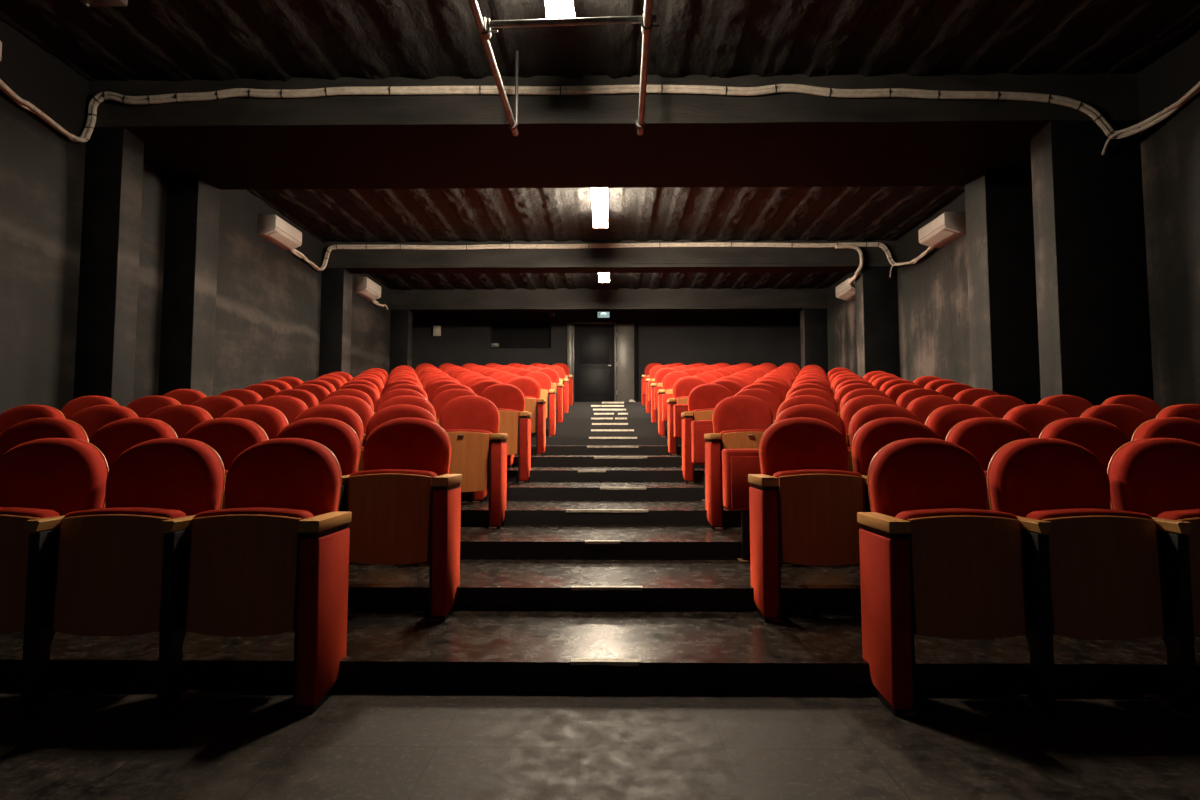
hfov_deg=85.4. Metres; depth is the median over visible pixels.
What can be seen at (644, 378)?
seat
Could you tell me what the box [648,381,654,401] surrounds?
seat
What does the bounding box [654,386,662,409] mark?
seat
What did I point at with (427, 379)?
seat
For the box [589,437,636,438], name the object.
tape strip
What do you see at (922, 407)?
seat
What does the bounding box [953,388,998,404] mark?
seat
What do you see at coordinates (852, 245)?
bundle
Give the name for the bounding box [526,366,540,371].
seat
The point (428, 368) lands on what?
seat
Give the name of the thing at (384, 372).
seat
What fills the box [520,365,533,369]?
seat
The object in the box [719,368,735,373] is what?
seat
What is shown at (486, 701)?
floor
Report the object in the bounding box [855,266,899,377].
column
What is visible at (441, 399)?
seat
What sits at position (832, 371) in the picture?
seat
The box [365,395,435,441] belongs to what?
seat
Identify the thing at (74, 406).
seat
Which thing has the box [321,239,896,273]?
ceiling beam
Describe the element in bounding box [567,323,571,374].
trim
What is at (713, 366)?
seat
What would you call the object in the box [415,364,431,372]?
seat
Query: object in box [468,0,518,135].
pipe
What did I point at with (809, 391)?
seat
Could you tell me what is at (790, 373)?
seat
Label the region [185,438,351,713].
seat
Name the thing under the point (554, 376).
seat
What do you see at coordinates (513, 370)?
seat
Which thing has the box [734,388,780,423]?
seat
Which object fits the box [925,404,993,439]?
seat
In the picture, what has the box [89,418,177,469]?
seat
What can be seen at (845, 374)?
seat
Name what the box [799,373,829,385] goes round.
seat
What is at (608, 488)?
tape strip
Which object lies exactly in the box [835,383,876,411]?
seat
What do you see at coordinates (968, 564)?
seat cushion
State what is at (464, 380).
seat
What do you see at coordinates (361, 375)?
seat
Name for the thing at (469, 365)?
seat
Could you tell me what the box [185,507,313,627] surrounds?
seat cushion
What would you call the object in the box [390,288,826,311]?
ceiling beam
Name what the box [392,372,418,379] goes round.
seat
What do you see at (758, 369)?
seat
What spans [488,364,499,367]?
seat
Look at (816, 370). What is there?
seat
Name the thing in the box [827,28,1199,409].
wall
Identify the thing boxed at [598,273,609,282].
ceiling light
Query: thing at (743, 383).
seat
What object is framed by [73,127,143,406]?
column
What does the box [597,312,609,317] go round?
exit sign
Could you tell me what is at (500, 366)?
seat
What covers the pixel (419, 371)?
seat
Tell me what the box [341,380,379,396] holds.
seat
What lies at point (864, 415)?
seat
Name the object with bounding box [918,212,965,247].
air conditioner
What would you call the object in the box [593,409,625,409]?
tape strip
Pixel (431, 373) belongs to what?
seat
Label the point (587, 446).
tape strip
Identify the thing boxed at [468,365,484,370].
seat
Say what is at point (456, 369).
seat
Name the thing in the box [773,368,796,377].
seat
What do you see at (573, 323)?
trim
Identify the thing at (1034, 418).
seat
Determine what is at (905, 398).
seat
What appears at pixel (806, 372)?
seat
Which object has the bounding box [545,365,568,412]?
seat
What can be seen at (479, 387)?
seat
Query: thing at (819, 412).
seat
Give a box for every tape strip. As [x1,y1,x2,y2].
[566,509,647,512]
[570,658,638,665]
[572,586,642,590]
[578,470,605,471]
[585,540,619,543]
[587,446,638,447]
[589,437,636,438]
[591,405,623,406]
[591,418,626,418]
[591,429,633,430]
[592,423,627,424]
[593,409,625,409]
[594,413,627,414]
[594,456,646,458]
[600,487,645,489]
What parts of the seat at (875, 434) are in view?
backrest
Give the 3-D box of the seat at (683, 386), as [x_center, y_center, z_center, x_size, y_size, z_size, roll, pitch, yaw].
[1.110,0.185,8.049,0.540,0.995,0.422,0,-4,1]
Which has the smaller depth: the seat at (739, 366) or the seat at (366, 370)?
the seat at (366, 370)
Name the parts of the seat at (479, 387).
backrest, panel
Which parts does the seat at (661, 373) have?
panel, backrest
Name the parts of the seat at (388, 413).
backrest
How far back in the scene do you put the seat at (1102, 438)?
3.45 m
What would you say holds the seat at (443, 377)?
on the floor
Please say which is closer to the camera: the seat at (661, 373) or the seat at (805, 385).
the seat at (805, 385)
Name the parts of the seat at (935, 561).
armrest, panel, foot plate, backrest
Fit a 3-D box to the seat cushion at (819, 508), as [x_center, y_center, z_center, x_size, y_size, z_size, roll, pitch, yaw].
[1.089,0.572,3.247,0.451,0.447,0.138,0,-4,1]
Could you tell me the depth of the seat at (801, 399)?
5.04 m
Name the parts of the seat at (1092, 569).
foot plate, armrest, backrest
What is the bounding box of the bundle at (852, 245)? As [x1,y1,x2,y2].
[290,242,933,288]
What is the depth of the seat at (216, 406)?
5.09 m
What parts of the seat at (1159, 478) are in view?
backrest, foot plate, armrest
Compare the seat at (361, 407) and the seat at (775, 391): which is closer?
the seat at (361, 407)
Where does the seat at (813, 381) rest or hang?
on the floor
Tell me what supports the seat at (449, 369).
on the floor
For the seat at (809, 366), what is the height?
0.995 m
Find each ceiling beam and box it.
[86,71,1139,189]
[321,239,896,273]
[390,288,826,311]
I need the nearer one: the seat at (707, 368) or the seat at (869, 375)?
the seat at (869, 375)
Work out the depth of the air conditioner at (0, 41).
4.65 m
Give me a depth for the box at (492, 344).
15.04 m
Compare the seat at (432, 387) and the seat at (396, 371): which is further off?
the seat at (396, 371)
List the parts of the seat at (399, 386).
backrest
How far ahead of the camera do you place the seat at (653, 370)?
12.65 m
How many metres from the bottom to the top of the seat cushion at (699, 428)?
0.383 m
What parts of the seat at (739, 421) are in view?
armrest, panel, backrest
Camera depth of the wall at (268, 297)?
5.60 m
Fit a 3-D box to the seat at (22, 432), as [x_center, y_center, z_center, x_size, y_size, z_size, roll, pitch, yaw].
[-3.019,0.584,3.384,0.510,0.995,0.426,0,-4,1]
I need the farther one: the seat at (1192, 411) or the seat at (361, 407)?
the seat at (361, 407)
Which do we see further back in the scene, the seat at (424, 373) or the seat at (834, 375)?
the seat at (424, 373)
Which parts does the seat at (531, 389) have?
backrest, panel, armrest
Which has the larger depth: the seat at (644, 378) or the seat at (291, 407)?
the seat at (644, 378)
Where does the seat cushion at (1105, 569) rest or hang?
on the seat at (1092, 569)
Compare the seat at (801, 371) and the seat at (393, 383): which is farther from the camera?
the seat at (801, 371)
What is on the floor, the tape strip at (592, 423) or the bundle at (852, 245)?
the tape strip at (592, 423)
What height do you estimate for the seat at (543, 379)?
0.995 m
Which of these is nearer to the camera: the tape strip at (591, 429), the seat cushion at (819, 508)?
the seat cushion at (819, 508)
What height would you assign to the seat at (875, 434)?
0.995 m
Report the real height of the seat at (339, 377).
0.995 m
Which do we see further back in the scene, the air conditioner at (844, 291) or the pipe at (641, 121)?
the air conditioner at (844, 291)
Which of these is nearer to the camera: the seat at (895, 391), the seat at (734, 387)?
the seat at (895, 391)
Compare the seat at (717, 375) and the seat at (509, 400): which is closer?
the seat at (509, 400)
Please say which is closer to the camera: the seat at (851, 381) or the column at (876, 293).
the seat at (851, 381)
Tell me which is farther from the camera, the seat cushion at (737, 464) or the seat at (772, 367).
the seat at (772, 367)
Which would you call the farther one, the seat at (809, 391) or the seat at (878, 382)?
the seat at (878, 382)
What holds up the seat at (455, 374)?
on the floor
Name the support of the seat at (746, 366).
on the floor
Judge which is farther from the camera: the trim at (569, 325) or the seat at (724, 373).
the trim at (569, 325)
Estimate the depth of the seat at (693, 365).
13.68 m
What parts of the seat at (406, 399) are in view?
backrest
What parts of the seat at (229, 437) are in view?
backrest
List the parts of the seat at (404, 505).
backrest, foot plate, panel, armrest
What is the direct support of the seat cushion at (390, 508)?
on the seat at (404, 505)
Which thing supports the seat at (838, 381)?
on the floor
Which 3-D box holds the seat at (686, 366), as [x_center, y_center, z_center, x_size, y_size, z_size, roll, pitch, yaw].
[1.683,-0.211,12.753,0.510,0.995,0.426,0,-4,1]
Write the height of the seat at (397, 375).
0.995 m
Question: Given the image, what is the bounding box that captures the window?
[490,320,550,347]
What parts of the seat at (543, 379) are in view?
backrest, panel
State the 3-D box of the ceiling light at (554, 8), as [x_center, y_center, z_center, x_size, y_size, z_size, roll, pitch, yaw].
[-0.279,-2.784,4.338,0.210,0.238,0.550,0,-4,1]
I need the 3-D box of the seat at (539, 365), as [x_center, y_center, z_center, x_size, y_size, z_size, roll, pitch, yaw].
[-1.160,-0.274,13.576,0.540,0.995,0.422,0,-4,1]
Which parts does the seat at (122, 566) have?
backrest, armrest, foot plate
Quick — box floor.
[0,402,1199,799]
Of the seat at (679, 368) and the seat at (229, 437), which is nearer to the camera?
the seat at (229, 437)
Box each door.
[574,325,613,401]
[616,324,633,401]
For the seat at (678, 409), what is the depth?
7.20 m
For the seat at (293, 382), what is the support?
on the floor
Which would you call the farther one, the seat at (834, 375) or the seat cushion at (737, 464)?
the seat at (834, 375)
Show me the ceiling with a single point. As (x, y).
(175, 40)
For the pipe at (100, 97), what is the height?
0.653 m
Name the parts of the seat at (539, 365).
backrest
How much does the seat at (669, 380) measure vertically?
0.995 m
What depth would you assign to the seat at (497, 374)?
9.79 m
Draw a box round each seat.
[0,405,65,436]
[0,418,88,456]
[0,438,108,711]
[53,438,224,712]
[60,396,119,419]
[70,405,138,440]
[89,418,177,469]
[126,396,180,417]
[146,405,212,437]
[163,389,206,404]
[183,417,267,508]
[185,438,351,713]
[191,396,243,418]
[218,389,261,404]
[221,404,288,439]
[244,384,279,398]
[255,395,307,423]
[259,380,291,390]
[272,389,318,407]
[275,377,303,387]
[275,417,360,612]
[292,384,329,402]
[293,404,363,563]
[300,380,335,392]
[314,377,343,390]
[318,374,346,383]
[318,395,372,446]
[324,389,373,412]
[330,372,352,381]
[339,384,379,414]
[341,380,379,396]
[346,417,461,620]
[351,374,383,385]
[352,377,383,396]
[358,404,436,565]
[359,370,385,377]
[362,372,386,386]
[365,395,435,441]
[368,368,388,379]
[374,384,427,413]
[375,389,425,412]
[381,380,419,395]
[385,374,415,385]
[387,370,412,379]
[389,367,411,374]
[389,377,422,388]
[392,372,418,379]
[393,368,416,375]
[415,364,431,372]
[416,367,434,377]
[419,368,442,375]
[419,370,440,381]
[421,372,449,382]
[421,374,448,390]
[425,376,459,390]
[425,380,459,401]
[430,384,472,403]
[432,389,486,502]
[439,364,452,370]
[439,395,507,528]
[443,365,461,371]
[444,367,460,373]
[448,368,467,375]
[450,370,471,378]
[456,372,480,380]
[459,374,482,385]
[464,364,475,368]
[466,376,494,387]
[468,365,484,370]
[471,367,487,372]
[471,380,513,467]
[478,368,496,373]
[481,370,501,376]
[481,384,531,482]
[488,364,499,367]
[490,371,511,378]
[494,365,509,369]
[495,374,518,383]
[499,366,514,371]
[506,376,545,455]
[507,368,524,373]
[512,364,524,367]
[513,370,532,375]
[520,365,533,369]
[524,371,555,436]
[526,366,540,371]
[537,364,556,408]
[537,368,562,422]
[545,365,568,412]
[553,363,572,404]
[641,363,661,404]
[643,377,648,394]
[645,365,668,412]
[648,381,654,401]
[651,368,677,422]
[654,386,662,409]
[658,371,689,436]
[662,394,672,421]
[665,364,677,367]
[667,376,707,455]
[672,366,686,370]
[673,404,687,466]
[681,365,693,368]
[681,369,700,375]
[681,383,732,482]
[690,364,701,367]
[691,368,706,372]
[691,420,713,501]
[694,373,717,382]
[699,366,715,370]
[700,379,741,467]
[701,371,723,378]
[704,395,772,529]
[706,365,719,369]
[713,364,726,367]
[713,369,731,376]
[718,376,747,387]
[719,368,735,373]
[722,449,760,562]
[726,366,742,371]
[730,373,754,384]
[731,365,745,370]
[734,371,758,380]
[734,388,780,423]
[737,364,751,368]
[740,383,782,403]
[744,369,763,377]
[746,368,766,375]
[748,417,865,622]
[752,366,770,372]
[753,379,787,401]
[754,365,772,371]
[755,376,788,390]
[761,364,775,369]
[764,373,792,389]
[765,371,793,382]
[772,369,795,380]
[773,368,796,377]
[774,404,853,566]
[776,395,848,446]
[779,366,798,375]
[784,364,800,371]
[786,383,839,415]
[786,388,837,413]
[792,376,834,398]
[793,379,832,395]
[795,371,824,380]
[799,367,822,373]
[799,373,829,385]
[802,369,827,378]
[804,366,825,373]
[827,367,851,380]
[829,371,854,386]
[831,373,863,385]
[831,376,862,397]
[835,379,875,394]
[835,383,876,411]
[840,388,890,414]
[840,395,897,446]
[849,404,919,446]
[851,417,938,612]
[857,438,1026,716]
[863,371,885,381]
[869,373,896,383]
[872,376,900,389]
[879,379,914,392]
[885,383,923,402]
[896,388,943,407]
[906,395,960,423]
[913,376,940,386]
[924,379,957,390]
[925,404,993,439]
[936,383,972,397]
[945,417,1032,509]
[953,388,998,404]
[973,395,1026,418]
[987,438,1163,716]
[1003,404,1071,437]
[1038,395,1093,417]
[1039,417,1129,508]
[1080,404,1150,440]
[1101,395,1161,418]
[1107,438,1199,717]
[1131,417,1199,444]
[1155,404,1199,420]
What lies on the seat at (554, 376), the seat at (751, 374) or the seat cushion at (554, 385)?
the seat cushion at (554, 385)
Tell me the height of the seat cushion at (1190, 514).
0.447 m
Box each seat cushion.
[0,507,59,518]
[53,507,185,622]
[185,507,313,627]
[346,469,437,559]
[445,429,490,488]
[498,409,519,453]
[551,382,556,407]
[673,404,687,437]
[691,420,712,463]
[693,408,714,415]
[720,429,765,439]
[722,449,758,509]
[773,469,865,559]
[895,508,1026,630]
[1025,508,1163,625]
[1157,509,1199,519]
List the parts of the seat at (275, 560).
backrest, foot plate, panel, armrest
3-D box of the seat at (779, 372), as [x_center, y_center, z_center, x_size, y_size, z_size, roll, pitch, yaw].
[2.644,0.052,9.599,0.510,0.995,0.426,0,-4,1]
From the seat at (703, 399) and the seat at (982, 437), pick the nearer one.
the seat at (982, 437)
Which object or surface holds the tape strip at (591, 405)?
on the floor
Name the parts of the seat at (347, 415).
backrest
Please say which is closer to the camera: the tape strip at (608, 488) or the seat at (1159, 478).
the seat at (1159, 478)
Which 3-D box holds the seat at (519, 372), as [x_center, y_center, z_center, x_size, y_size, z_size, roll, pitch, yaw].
[-1.198,-0.011,10.434,0.540,0.995,0.422,0,-4,1]
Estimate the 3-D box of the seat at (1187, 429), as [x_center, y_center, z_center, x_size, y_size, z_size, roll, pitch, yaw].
[3.067,0.579,3.309,0.510,0.995,0.426,0,-4,1]
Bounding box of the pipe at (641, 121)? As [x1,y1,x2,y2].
[636,0,652,134]
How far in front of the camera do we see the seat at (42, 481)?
2.45 m
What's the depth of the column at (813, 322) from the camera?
13.56 m
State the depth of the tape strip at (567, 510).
4.91 m
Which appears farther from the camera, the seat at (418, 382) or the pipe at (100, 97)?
the seat at (418, 382)
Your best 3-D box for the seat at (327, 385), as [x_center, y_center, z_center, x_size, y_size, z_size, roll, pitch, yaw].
[-3.251,0.254,7.315,0.510,0.995,0.426,0,-4,1]
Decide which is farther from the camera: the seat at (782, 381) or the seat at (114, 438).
the seat at (782, 381)
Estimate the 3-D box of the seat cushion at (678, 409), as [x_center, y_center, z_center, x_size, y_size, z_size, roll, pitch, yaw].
[0.970,0.240,7.293,0.270,0.383,0.218,0,-4,1]
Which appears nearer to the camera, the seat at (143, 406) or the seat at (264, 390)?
the seat at (143, 406)
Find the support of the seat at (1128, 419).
on the floor
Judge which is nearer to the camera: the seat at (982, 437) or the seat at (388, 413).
the seat at (982, 437)
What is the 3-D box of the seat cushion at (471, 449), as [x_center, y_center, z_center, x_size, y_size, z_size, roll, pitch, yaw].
[-1.024,0.442,4.844,0.451,0.447,0.138,0,-4,1]
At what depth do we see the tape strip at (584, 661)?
2.55 m
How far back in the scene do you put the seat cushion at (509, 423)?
6.35 m
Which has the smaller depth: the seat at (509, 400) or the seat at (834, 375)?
the seat at (509, 400)
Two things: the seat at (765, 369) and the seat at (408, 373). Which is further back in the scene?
the seat at (765, 369)
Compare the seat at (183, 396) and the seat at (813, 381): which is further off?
the seat at (813, 381)
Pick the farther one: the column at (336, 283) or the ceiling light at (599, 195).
the column at (336, 283)
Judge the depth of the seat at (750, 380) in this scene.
8.96 m
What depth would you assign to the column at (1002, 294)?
6.58 m
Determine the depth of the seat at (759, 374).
10.52 m
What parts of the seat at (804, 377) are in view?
backrest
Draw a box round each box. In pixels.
[79,0,127,6]
[433,325,440,335]
[491,343,498,346]
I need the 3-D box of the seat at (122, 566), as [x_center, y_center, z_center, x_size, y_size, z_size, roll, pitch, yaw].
[-1.809,0.648,2.584,0.510,0.995,0.426,0,-4,1]
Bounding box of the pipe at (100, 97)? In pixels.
[0,79,1199,154]
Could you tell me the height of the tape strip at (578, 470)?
0.023 m
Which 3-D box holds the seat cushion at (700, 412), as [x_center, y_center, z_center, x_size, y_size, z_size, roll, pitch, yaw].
[1.128,0.308,6.389,0.451,0.447,0.138,0,-4,1]
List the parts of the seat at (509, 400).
backrest, panel, armrest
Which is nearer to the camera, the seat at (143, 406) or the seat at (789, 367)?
the seat at (143, 406)
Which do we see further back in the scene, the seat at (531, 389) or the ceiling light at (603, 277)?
the ceiling light at (603, 277)
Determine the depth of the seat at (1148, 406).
5.00 m
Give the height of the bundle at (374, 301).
0.115 m
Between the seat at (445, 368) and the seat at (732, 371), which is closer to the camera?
the seat at (732, 371)
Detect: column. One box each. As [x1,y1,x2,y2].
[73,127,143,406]
[158,176,219,396]
[319,268,351,376]
[389,310,412,373]
[800,308,827,374]
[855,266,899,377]
[965,170,1040,403]
[1030,121,1153,405]
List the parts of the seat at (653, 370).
panel, backrest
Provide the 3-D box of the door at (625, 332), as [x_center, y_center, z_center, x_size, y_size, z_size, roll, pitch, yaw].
[0.580,-0.845,14.933,0.406,1.826,0.058,0,-4,1]
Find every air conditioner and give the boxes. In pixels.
[0,41,1,60]
[258,214,301,250]
[354,277,380,300]
[836,277,855,300]
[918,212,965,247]
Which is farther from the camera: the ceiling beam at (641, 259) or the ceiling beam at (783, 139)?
the ceiling beam at (641, 259)
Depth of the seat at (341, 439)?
3.50 m
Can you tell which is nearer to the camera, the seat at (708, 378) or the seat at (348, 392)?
the seat at (348, 392)
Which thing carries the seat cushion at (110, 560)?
on the seat at (122, 566)
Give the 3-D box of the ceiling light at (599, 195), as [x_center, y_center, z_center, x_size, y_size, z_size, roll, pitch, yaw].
[-0.001,-2.543,8.252,0.210,0.238,1.560,0,-4,1]
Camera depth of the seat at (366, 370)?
10.61 m
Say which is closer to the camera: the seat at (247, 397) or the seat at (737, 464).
the seat at (737, 464)
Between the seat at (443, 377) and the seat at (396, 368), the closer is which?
the seat at (443, 377)
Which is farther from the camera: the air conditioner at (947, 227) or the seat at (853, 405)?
the air conditioner at (947, 227)
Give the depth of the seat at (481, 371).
11.37 m
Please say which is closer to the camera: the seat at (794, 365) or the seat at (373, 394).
the seat at (373, 394)
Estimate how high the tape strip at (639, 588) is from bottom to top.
0.016 m
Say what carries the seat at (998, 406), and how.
on the floor
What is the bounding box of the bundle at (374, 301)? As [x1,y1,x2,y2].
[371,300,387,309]
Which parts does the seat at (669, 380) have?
panel, backrest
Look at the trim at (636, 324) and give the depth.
14.93 m
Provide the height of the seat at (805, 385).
0.995 m
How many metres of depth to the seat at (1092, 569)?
2.39 m
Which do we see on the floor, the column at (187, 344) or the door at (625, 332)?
the column at (187, 344)
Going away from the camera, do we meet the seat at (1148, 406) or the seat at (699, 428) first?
the seat at (1148, 406)
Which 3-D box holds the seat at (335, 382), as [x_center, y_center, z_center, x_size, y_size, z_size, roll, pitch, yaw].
[-3.462,0.189,8.103,0.510,0.995,0.426,0,-4,1]
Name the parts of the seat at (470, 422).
backrest, panel, armrest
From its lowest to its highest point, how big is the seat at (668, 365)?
0.995 m
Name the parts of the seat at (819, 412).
backrest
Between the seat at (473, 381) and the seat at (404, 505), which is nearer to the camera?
the seat at (404, 505)
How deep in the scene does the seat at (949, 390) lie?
6.58 m
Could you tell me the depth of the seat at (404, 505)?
3.21 m
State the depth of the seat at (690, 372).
10.54 m
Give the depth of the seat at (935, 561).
2.40 m
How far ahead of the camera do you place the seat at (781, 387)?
7.38 m
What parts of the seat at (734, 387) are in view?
backrest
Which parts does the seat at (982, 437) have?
backrest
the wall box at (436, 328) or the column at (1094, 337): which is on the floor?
the column at (1094, 337)
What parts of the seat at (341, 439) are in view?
backrest, armrest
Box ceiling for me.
[0,0,1199,290]
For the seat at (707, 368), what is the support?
on the floor
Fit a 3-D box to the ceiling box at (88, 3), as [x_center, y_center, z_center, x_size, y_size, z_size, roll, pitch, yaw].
[-3.396,-2.780,4.201,0.290,0.142,0.560,0,-4,1]
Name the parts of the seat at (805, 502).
armrest, panel, foot plate, backrest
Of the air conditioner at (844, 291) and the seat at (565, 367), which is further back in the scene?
the seat at (565, 367)
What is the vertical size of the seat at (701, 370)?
0.995 m
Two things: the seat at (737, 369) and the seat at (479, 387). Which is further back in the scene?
the seat at (737, 369)
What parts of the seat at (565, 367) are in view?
backrest, panel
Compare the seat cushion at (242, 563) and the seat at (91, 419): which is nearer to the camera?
the seat cushion at (242, 563)
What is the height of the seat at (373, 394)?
0.995 m
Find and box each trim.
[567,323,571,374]
[572,322,615,401]
[635,323,638,401]
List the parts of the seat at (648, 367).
panel, backrest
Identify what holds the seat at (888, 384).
on the floor
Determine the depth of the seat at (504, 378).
9.00 m
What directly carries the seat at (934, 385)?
on the floor
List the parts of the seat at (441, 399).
backrest, panel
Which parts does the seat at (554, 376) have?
backrest, panel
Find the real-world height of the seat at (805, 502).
0.995 m
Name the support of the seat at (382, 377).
on the floor
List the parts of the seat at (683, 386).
panel, armrest, backrest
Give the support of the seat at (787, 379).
on the floor
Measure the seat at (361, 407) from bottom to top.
0.995 m
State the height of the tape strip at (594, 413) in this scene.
0.034 m
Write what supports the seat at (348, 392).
on the floor
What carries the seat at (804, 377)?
on the floor
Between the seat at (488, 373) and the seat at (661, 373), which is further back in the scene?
the seat at (661, 373)
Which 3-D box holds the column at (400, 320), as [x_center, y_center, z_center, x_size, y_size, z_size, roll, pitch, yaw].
[-4.247,0.004,13.729,0.430,3.850,0.300,0,-4,1]
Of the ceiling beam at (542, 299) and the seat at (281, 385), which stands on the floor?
the seat at (281, 385)
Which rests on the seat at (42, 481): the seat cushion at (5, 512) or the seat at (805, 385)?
the seat cushion at (5, 512)
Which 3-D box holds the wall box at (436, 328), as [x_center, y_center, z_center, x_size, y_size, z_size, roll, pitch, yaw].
[-3.772,-1.603,15.041,0.170,0.240,0.066,0,-4,1]
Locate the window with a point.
(512, 334)
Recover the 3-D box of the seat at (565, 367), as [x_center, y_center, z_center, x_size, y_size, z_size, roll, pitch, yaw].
[-0.870,-0.340,14.358,0.540,0.995,0.422,0,-4,1]
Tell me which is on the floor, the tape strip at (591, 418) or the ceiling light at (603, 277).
the tape strip at (591, 418)
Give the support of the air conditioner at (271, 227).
attached to the wall at (268, 297)
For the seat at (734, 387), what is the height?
0.995 m
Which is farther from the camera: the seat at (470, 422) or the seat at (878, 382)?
the seat at (878, 382)
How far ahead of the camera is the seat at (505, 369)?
12.15 m
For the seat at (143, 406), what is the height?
0.995 m
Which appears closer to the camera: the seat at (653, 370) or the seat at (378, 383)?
the seat at (378, 383)
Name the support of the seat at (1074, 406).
on the floor
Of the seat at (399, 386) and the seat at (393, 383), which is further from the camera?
the seat at (393, 383)
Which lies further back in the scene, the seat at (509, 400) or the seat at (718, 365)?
the seat at (718, 365)
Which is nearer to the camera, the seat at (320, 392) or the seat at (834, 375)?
the seat at (320, 392)
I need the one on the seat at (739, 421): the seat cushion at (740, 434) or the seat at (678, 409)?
the seat cushion at (740, 434)
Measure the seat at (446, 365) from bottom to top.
0.995 m
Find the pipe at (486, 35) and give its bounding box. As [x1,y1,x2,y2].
[481,13,658,39]
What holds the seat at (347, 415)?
on the floor
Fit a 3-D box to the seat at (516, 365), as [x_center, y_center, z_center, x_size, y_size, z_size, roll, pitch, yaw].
[-1.675,-0.274,13.580,0.510,0.995,0.426,0,-4,1]
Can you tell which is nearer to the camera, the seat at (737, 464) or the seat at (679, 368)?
the seat at (737, 464)
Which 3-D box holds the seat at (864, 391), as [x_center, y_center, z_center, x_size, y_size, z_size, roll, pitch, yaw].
[2.371,0.382,5.675,0.510,0.995,0.426,0,-4,1]
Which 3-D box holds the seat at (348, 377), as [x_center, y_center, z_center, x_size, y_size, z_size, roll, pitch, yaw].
[-3.965,0.057,9.680,0.556,0.995,0.426,0,-4,1]
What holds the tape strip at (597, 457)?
on the floor
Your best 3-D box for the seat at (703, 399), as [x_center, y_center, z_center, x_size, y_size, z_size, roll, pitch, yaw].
[1.091,0.317,6.478,0.540,0.995,0.422,0,-4,1]
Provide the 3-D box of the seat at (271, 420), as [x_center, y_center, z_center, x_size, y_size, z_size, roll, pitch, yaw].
[-2.290,0.517,4.161,0.510,0.995,0.426,0,-4,1]
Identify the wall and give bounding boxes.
[0,20,390,414]
[412,311,800,401]
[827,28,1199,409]
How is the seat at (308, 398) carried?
on the floor
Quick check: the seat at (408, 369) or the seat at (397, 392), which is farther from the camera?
the seat at (408, 369)
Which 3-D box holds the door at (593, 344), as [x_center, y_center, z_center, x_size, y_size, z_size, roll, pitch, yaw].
[-0.131,-0.835,15.017,0.920,1.826,0.110,0,-4,1]
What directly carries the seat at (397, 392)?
on the floor
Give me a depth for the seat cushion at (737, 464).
4.05 m
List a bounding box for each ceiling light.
[545,0,575,25]
[591,188,607,228]
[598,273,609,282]
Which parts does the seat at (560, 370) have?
backrest, panel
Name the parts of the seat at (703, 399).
armrest, panel, backrest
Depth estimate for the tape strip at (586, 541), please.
4.12 m
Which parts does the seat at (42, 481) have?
armrest, foot plate, backrest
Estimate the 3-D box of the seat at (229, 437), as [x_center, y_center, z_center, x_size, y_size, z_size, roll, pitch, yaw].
[-2.019,0.583,3.372,0.510,0.995,0.426,0,-4,1]
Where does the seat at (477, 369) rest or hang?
on the floor
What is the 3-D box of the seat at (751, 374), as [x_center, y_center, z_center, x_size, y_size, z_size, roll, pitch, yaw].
[2.144,0.053,9.605,0.510,0.995,0.426,0,-4,1]
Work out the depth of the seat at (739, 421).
4.82 m
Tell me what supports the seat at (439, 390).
on the floor
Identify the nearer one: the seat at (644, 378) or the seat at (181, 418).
the seat at (181, 418)
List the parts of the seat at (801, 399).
backrest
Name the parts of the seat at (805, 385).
backrest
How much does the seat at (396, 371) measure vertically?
0.995 m
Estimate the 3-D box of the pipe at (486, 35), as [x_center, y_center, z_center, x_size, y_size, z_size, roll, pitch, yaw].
[-0.195,-2.334,4.038,1.122,0.113,0.096,0,-4,3]
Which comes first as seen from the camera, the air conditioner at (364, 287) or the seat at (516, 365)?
the air conditioner at (364, 287)
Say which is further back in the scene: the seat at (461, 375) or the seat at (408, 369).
the seat at (408, 369)
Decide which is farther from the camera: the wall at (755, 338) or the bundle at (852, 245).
the wall at (755, 338)
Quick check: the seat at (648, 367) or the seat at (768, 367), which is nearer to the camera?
the seat at (768, 367)
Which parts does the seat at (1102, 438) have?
backrest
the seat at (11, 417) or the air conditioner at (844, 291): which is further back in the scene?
the air conditioner at (844, 291)
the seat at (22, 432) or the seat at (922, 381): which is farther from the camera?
the seat at (922, 381)
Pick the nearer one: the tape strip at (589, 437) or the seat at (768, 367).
the tape strip at (589, 437)
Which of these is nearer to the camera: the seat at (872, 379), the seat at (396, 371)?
the seat at (872, 379)
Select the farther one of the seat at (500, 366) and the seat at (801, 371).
the seat at (500, 366)

